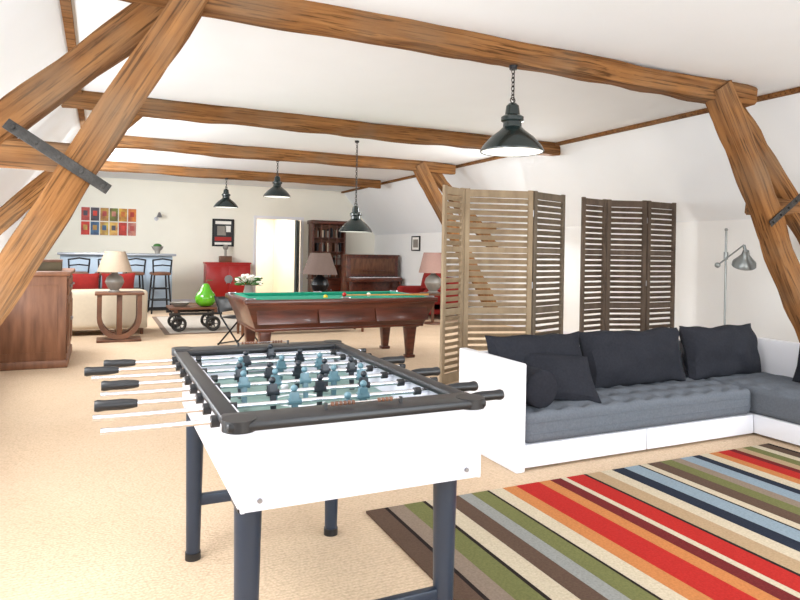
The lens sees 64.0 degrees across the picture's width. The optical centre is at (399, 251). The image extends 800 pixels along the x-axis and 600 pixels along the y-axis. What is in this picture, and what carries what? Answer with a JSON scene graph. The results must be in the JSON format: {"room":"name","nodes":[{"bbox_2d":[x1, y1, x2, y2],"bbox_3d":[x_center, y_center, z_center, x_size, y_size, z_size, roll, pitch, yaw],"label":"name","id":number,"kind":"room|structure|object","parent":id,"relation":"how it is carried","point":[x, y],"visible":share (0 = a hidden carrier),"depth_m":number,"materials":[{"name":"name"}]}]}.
{"room":"common room","nodes":[
{"label":"common room","id":0,"kind":"room"},
{"bbox_2d":[0,218,22,251],"bbox_3d":[-4.248,0.371,5.964,0.120,1.870,19.600,1,0,-25],"label":"wall","id":1,"kind":"structure","parent":0,"point":[4,237],"depth_m":9.51,"materials":[{"name":"paint"}]},
{"bbox_2d":[0,0,80,218],"bbox_3d":[-3.758,-1.158,6.181,1.097,1.284,20.000,1,0,-25],"label":"sloped wall","id":2,"kind":"structure","parent":0,"point":[32,33],"depth_m":4.72,"materials":[{"name":"paint"}]},
{"bbox_2d":[59,0,84,126],"bbox_3d":[-3.240,-1.703,6.419,0.065,0.043,19.600,1,0,-25],"label":"trim","id":3,"kind":"structure","parent":2,"relation":"attached to","point":[66,5],"depth_m":4.78,"materials":[{"name":"brown wood"}]},
{"bbox_2d":[45,177,374,298],"bbox_3d":[-4.568,-0.275,16.714,8.600,3.150,0.150,1,0,-25],"label":"wall","id":4,"kind":"structure","parent":0,"point":[184,228],"depth_m":16.29,"materials":[{"name":"paint"}]},
{"bbox_2d":[80,207,136,235],"bbox_3d":[-7.027,-0.733,15.457,1.225,0.675,0.029,1,0,-25],"label":"poster","id":5,"kind":"object","parent":4,"relation":"attached to","point":[116,225],"visible":1,"depth_m":15.44,"materials":[{"name":"multicoloured paper"}]},
{"bbox_2d":[154,212,161,220],"bbox_3d":[-5.955,-0.877,15.777,0.140,0.206,0.379,1,0,-31],"label":"sconce","id":6,"kind":"object","parent":4,"relation":"attached to","point":[159,213],"visible":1,"depth_m":15.66,"materials":[{"name":"metal"}]},
{"bbox_2d":[172,299,195,302],"bbox_3d":[-4.559,1.256,16.639,8.400,0.090,0.015,1,0,-25],"label":"baseboard","id":7,"kind":"structure","parent":4,"relation":"attached to","point":[173,300],"depth_m":16.23,"materials":[{"name":"white paint"}]},
{"bbox_2d":[212,219,233,246],"bbox_3d":[-4.587,-0.500,16.598,0.550,0.710,0.030,1,0,-25],"label":"framed poster","id":8,"kind":"object","parent":4,"relation":"attached to","point":[222,229],"visible":1,"depth_m":16.59,"materials":[{"name":"black metal"}]},
{"bbox_2d":[253,215,303,292],"bbox_3d":[-3.272,0.183,17.231,1.360,2.280,0.020,1,0,-25],"label":"door frame","id":9,"kind":"structure","parent":4,"relation":"attached to","point":[255,216],"depth_m":17.25,"materials":[{"name":"white paint"}]},
{"bbox_2d":[294,220,299,291],"bbox_3d":[-2.784,0.241,17.103,0.105,2.160,0.560,1,0,-1],"label":"door","id":10,"kind":"structure","parent":4,"relation":"in","point":[297,223],"depth_m":16.93,"materials":[{"name":"wood"}]},
{"bbox_2d":[341,87,799,192],"bbox_3d":[2.532,-1.603,9.124,0.065,0.043,19.600,1,0,-25],"label":"trim","id":11,"kind":"structure","parent":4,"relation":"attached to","point":[796,90],"depth_m":8.14,"materials":[{"name":"brown wood"}]},
{"bbox_2d":[256,219,273,292],"bbox_3d":[-4.657,-0.001,19.959,1.600,2.600,0.100,1,0,-25],"label":"wall","id":12,"kind":"structure","parent":0,"point":[265,227],"depth_m":20.10,"materials":[{"name":"white paint"}]},
{"bbox_2d":[273,220,298,291],"bbox_3d":[-3.374,0.021,18.987,0.100,2.600,2.950,1,0,-25],"label":"wall","id":13,"kind":"structure","parent":0,"point":[284,230],"depth_m":19.03,"materials":[{"name":"white paint"}]},
{"bbox_2d":[0,302,799,599],"bbox_3d":[-1.107,1.411,9.266,8.800,0.100,23.300,1,0,-25],"label":"floor","id":14,"kind":"structure","parent":0,"point":[85,514],"depth_m":3.51,"materials":[{"name":"carpet"}]},
{"bbox_2d":[0,268,74,370],"bbox_3d":[-4.457,0.757,7.691,0.948,1.090,1.360,1,0,-25],"label":"wooden sideboard","id":15,"kind":"object","parent":14,"relation":"on","point":[37,332],"visible":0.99,"depth_m":7.17,"materials":[{"name":"brown wood"}]},
{"bbox_2d":[37,259,62,270],"bbox_3d":[-4.187,0.152,7.564,0.348,0.130,0.258,1,0,-25],"label":"storage box","id":16,"kind":"object","parent":15,"relation":"on","point":[47,264],"visible":0.57,"depth_m":7.48,"materials":[{"name":"brown wood"}]},
{"bbox_2d":[68,257,90,273],"bbox_3d":[-6.497,0.685,12.904,0.436,1.168,0.464,1,0,-32],"label":"bar stool","id":17,"kind":"object","parent":14,"relation":"on","point":[69,265],"visible":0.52,"depth_m":12.76,"materials":[{"name":"black metal"}]},
{"bbox_2d":[95,258,117,288],"bbox_3d":[-6.026,0.693,13.125,0.436,1.168,0.464,1,0,-36],"label":"bar stool","id":18,"kind":"object","parent":14,"relation":"on","point":[100,274],"visible":0.14,"depth_m":12.92,"materials":[{"name":"black metal"}]},
{"bbox_2d":[71,273,147,333],"bbox_3d":[-5.052,0.808,10.163,1.900,0.968,0.880,1,0,-25],"label":"sofa","id":19,"kind":"object","parent":14,"relation":"on","point":[85,286],"visible":0.49,"depth_m":9.96,"materials":[{"name":"fabric"}]},
{"bbox_2d":[57,252,175,310],"bbox_3d":[-6.128,0.648,13.904,2.320,1.250,0.670,1,0,-25],"label":"bar counter","id":20,"kind":"object","parent":14,"relation":"on","point":[159,279],"depth_m":13.91,"materials":[{"name":"blue wood"}]},
{"bbox_2d":[151,244,162,253],"bbox_3d":[-5.385,-0.076,14.207,0.260,0.224,0.260,1,0,-25],"label":"potted plant","id":21,"kind":"object","parent":20,"relation":"on","point":[157,248],"visible":1,"depth_m":14.14,"materials":[{"name":"grey ceramic"}]},
{"bbox_2d":[95,291,144,342],"bbox_3d":[-4.142,0.949,9.442,0.660,0.718,0.420,1,0,-25],"label":"side table","id":22,"kind":"object","parent":14,"relation":"on","point":[119,335],"visible":0.98,"depth_m":9.31,"materials":[{"name":"brown wood"}]},
{"bbox_2d":[97,251,131,291],"bbox_3d":[-4.194,0.289,9.412,0.480,0.600,0.480,1,0,-25],"label":"table lamp","id":23,"kind":"object","parent":22,"relation":"on","point":[114,262],"visible":0.99,"depth_m":9.29,"materials":[{"name":"beige fabric"}]},
{"bbox_2d":[123,258,145,289],"bbox_3d":[-5.556,0.701,13.345,0.436,1.168,0.464,1,0,-33],"label":"bar stool","id":24,"kind":"object","parent":14,"relation":"on","point":[144,265],"visible":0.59,"depth_m":13.27,"materials":[{"name":"black metal"}]},
{"bbox_2d":[147,258,172,313],"bbox_3d":[-5.085,0.709,13.566,0.436,1.168,0.464,1,0,-32],"label":"bar stool","id":25,"kind":"object","parent":14,"relation":"on","point":[153,260],"visible":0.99,"depth_m":13.50,"materials":[{"name":"black metal"}]},
{"bbox_2d":[152,315,240,334],"bbox_3d":[-3.128,1.319,11.990,2.650,0.012,2.850,1,0,-25],"label":"area rug","id":26,"kind":"object","parent":14,"relation":"on","point":[194,326],"visible":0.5,"depth_m":11.28,"materials":[{"name":"beige fabric"}]},
{"bbox_2d":[166,304,221,331],"bbox_3d":[-3.479,1.109,10.803,0.840,0.395,0.640,1,0,-25],"label":"table","id":27,"kind":"object","parent":26,"relation":"on","point":[210,311],"visible":0.91,"depth_m":10.62,"materials":[{"name":"brown wood"}]},
{"bbox_2d":[170,301,189,306],"bbox_3d":[-3.683,0.873,10.705,0.320,0.070,0.320,1,0,-25],"label":"ceramic bowl","id":28,"kind":"object","parent":27,"relation":"on","point":[176,303],"visible":1,"depth_m":10.62,"materials":[{"name":"white ceramic"}]},
{"bbox_2d":[195,279,215,306],"bbox_3d":[-3.275,0.687,10.784,0.350,0.455,0.350,1,0,-25],"label":"sculpture","id":29,"kind":"object","parent":27,"relation":"on","point":[204,297],"visible":0.98,"depth_m":10.68,"materials":[{"name":"green ceramic"}]},
{"bbox_2d":[203,262,250,296],"bbox_3d":[-4.425,0.783,16.370,1.140,1.040,0.470,1,0,-25],"label":"base cabinet","id":30,"kind":"object","parent":14,"relation":"on","point":[222,275],"visible":0.71,"depth_m":16.14,"materials":[{"name":"paint"}]},
{"bbox_2d":[219,245,231,261],"bbox_3d":[-4.459,0.037,16.353,0.300,0.450,0.200,1,0,-25],"label":"sculpture","id":31,"kind":"object","parent":30,"relation":"on","point":[225,258],"visible":0.97,"depth_m":16.29,"materials":[{"name":"brown wood"}]},
{"bbox_2d":[214,296,257,344],"bbox_3d":[-2.353,0.991,9.268,0.541,0.713,0.440,1,0,30],"label":"folding chair","id":32,"kind":"object","parent":14,"relation":"on","point":[223,305],"visible":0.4,"depth_m":9.23,"materials":[{"name":"black metal"}]},
{"bbox_2d":[84,340,504,599],"bbox_3d":[-0.481,0.902,2.454,1.340,0.940,1.428,1,0,-25],"label":"foosball table","id":33,"kind":"object","parent":14,"relation":"on","point":[281,424],"visible":1,"depth_m":2.00,"materials":[{"name":"white laminate"}]},
{"bbox_2d":[237,323,363,335],"bbox_3d":[-1.641,1.042,10.725,2.200,0.620,0.500,1,0,-25],"label":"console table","id":34,"kind":"object","parent":14,"relation":"on","point":[238,324],"visible":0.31,"depth_m":10.43,"materials":[{"name":"brown wood"}]},
{"bbox_2d":[234,274,262,292],"bbox_3d":[-2.453,0.535,10.356,0.464,0.365,0.405,1,0,-7],"label":"flower vase","id":35,"kind":"object","parent":34,"relation":"on","point":[249,281],"visible":0.98,"depth_m":10.28,"materials":[{"name":"grey ceramic"}]},
{"bbox_2d":[302,253,337,291],"bbox_3d":[-1.358,0.376,10.852,0.600,0.720,0.600,1,0,-25],"label":"table lamp","id":36,"kind":"object","parent":34,"relation":"on","point":[319,264],"visible":0.8,"depth_m":10.69,"materials":[{"name":"fabric"}]},
{"bbox_2d":[307,220,347,291],"bbox_3d":[-2.001,0.245,17.523,1.030,2.200,0.430,1,0,-25],"label":"bookcase","id":37,"kind":"object","parent":14,"relation":"on","point":[324,236],"visible":0.63,"depth_m":17.47,"materials":[{"name":"brown wood"}]},
{"bbox_2d":[225,290,437,357],"bbox_3d":[-0.911,0.943,8.368,2.480,0.843,1.325,1,0,-25],"label":"pool table","id":38,"kind":"object","parent":14,"relation":"on","point":[264,313],"visible":0.91,"depth_m":7.89,"materials":[{"name":"brown wood"}]},
{"bbox_2d":[340,254,401,291],"bbox_3d":[-0.734,0.717,16.414,1.460,1.300,0.740,1,0,-25],"label":"upright piano","id":39,"kind":"object","parent":14,"relation":"on","point":[359,272],"visible":0.62,"depth_m":16.27,"materials":[{"name":"brown wood"}]},
{"bbox_2d":[397,273,430,293],"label":"armchair","id":40,"kind":"object","parent":14,"relation":"on","point":[414,289],"depth_m":14.36,"materials":[{"name":"fabric"}]},
{"bbox_2d":[420,292,440,324],"bbox_3d":[0.634,1.091,12.398,0.520,0.600,0.520,1,0,-25],"label":"round side table","id":41,"kind":"object","parent":14,"relation":"on","point":[432,322],"visible":0.7,"depth_m":12.34,"materials":[{"name":"brown wood"}]},
{"bbox_2d":[419,252,447,292],"bbox_3d":[0.646,0.401,12.398,0.572,0.780,0.572,1,0,-25],"label":"table lamp","id":42,"kind":"object","parent":41,"relation":"on","point":[431,262],"visible":0.91,"depth_m":12.24,"materials":[{"name":"pink fabric"}]},
{"bbox_2d":[428,273,440,314],"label":"armchair","id":43,"kind":"object","parent":14,"relation":"on","point":[437,304],"depth_m":13.25,"materials":[{"name":"fabric"}]},
{"bbox_2d":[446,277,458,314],"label":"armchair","id":44,"kind":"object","parent":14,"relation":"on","point":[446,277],"depth_m":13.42,"materials":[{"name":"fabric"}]},
{"bbox_2d":[439,185,565,383],"bbox_3d":[1.188,0.356,7.125,1.746,2.090,0.235,1,0,-25],"label":"folding screen","id":45,"kind":"object","parent":14,"relation":"on","point":[465,196],"visible":0.77,"depth_m":7.07,"materials":[{"name":"wood"}]},
{"bbox_2d":[366,443,799,599],"bbox_3d":[1.777,1.404,2.980,3.210,0.012,2.370,1,0,-25],"label":"striped rug","id":46,"kind":"object","parent":14,"relation":"on","point":[722,525],"visible":0.98,"depth_m":3.15,"materials":[{"name":"multicoloured fabric"}]},
{"bbox_2d":[579,197,675,344],"bbox_3d":[2.899,0.386,8.132,1.548,2.090,0.159,1,0,-21],"label":"folding screen","id":47,"kind":"object","parent":14,"relation":"on","point":[608,205],"visible":0.76,"depth_m":8.11,"materials":[{"name":"wood"}]},
{"bbox_2d":[459,323,799,473],"bbox_3d":[2.315,1.021,4.262,3.080,0.800,2.340,1,0,-25],"label":"sectional sofa","id":48,"kind":"object","parent":14,"relation":"on","point":[623,391],"visible":0.97,"depth_m":4.67,"materials":[{"name":"grey fabric"}]},
{"bbox_2d":[715,228,755,324],"bbox_3d":[3.565,0.593,6.887,0.556,1.698,0.300,1,0,-25],"label":"floor lamp","id":49,"kind":"object","parent":14,"relation":"on","point":[745,262],"visible":0.67,"depth_m":6.84,"materials":[{"name":"grey metal"}]},
{"bbox_2d":[71,0,799,191],"bbox_3d":[-0.353,-1.726,7.771,6.500,0.100,20.000,1,0,-25],"label":"ceiling","id":50,"kind":"structure","parent":0,"point":[756,43],"depth_m":6.00,"materials":[{"name":"paint"}]},
{"bbox_2d":[99,161,380,188],"bbox_3d":[-3.200,-1.638,13.727,6.000,0.230,0.234,1,0,-25],"label":"roof truss","id":51,"kind":"object","parent":50,"relation":"attached to","point":[109,166],"visible":0.9,"depth_m":13.48,"materials":[{"name":"brown wood"}]},
{"bbox_2d":[213,178,237,207],"bbox_3d":[-3.656,-1.243,13.461,0.505,0.622,0.505,1,0,-25],"label":"pendant lamp","id":52,"kind":"object","parent":51,"relation":"hanging from","point":[225,202],"visible":1,"depth_m":13.37,"materials":[{"name":"metal"}]},
{"bbox_2d":[263,161,290,197],"bbox_3d":[-2.280,-1.364,11.896,0.505,0.692,0.505,1,0,-25],"label":"pendant lamp","id":53,"kind":"object","parent":50,"relation":"hanging from","point":[276,191],"visible":0.98,"depth_m":11.81,"materials":[{"name":"metal"}]},
{"bbox_2d":[0,90,560,234],"bbox_3d":[-1.026,-0.882,8.124,7.394,1.707,0.326,1,0,-25],"label":"roof truss","id":54,"kind":"object","parent":50,"relation":"attached to","point":[23,200],"visible":0.61,"depth_m":7.67,"materials":[{"name":"brown wood"}]},
{"bbox_2d":[116,135,498,306],"bbox_3d":[-1.287,-0.324,11.019,7.208,2.852,0.358,1,0,-25],"label":"roof truss","id":55,"kind":"object","parent":50,"relation":"attached to","point":[429,175],"visible":0.65,"depth_m":10.90,"materials":[{"name":"brown wood"}]},
{"bbox_2d":[339,140,371,232],"bbox_3d":[-0.661,-0.991,9.676,0.505,1.382,0.505,1,0,-25],"label":"pendant lamp","id":56,"kind":"object","parent":50,"relation":"hanging from","point":[355,224],"visible":1,"depth_m":9.59,"materials":[{"name":"metal"}]},
{"bbox_2d":[0,0,799,342],"bbox_3d":[0.872,-0.291,5.119,8.311,2.864,0.410,1,0,-25],"label":"roof truss","id":57,"kind":"object","parent":50,"relation":"attached to","point":[151,33],"visible":1,"depth_m":4.08,"materials":[{"name":"brown wood"}]},
{"bbox_2d":[480,65,543,156],"bbox_3d":[0.898,-1.139,5.104,0.505,0.692,0.505,1,0,-25],"label":"pendant lamp","id":58,"kind":"object","parent":57,"relation":"hanging from","point":[511,140],"visible":1,"depth_m":5.03,"materials":[{"name":"metal"}]},
{"bbox_2d":[344,93,799,234],"bbox_3d":[3.030,-1.039,9.361,1.097,1.284,20.000,1,0,-25],"label":"ceiling","id":59,"kind":"structure","parent":0,"point":[684,162],"depth_m":8.82,"materials":[{"name":"paint"}]},
{"bbox_2d":[374,219,799,342],"bbox_3d":[3.467,0.506,9.579,0.120,1.870,19.600,1,0,-25],"label":"wall","id":60,"kind":"structure","parent":0,"point":[752,296],"depth_m":8.61,"materials":[{"name":"paint"}]},
{"bbox_2d":[411,236,419,250],"bbox_3d":[0.394,-0.213,15.974,0.030,0.370,0.450,1,0,-25],"label":"picture frame","id":61,"kind":"object","parent":60,"relation":"attached to","point":[415,240],"visible":1,"depth_m":15.97,"materials":[{"name":"black metal"}]},
{"bbox_2d":[468,314,572,333],"bbox_3d":[3.390,1.394,9.550,0.015,0.090,19.600,1,0,-25],"label":"baseboard","id":62,"kind":"structure","parent":60,"relation":"attached to","point":[543,330],"depth_m":12.02,"materials":[{"name":"white paint"}]}
]}

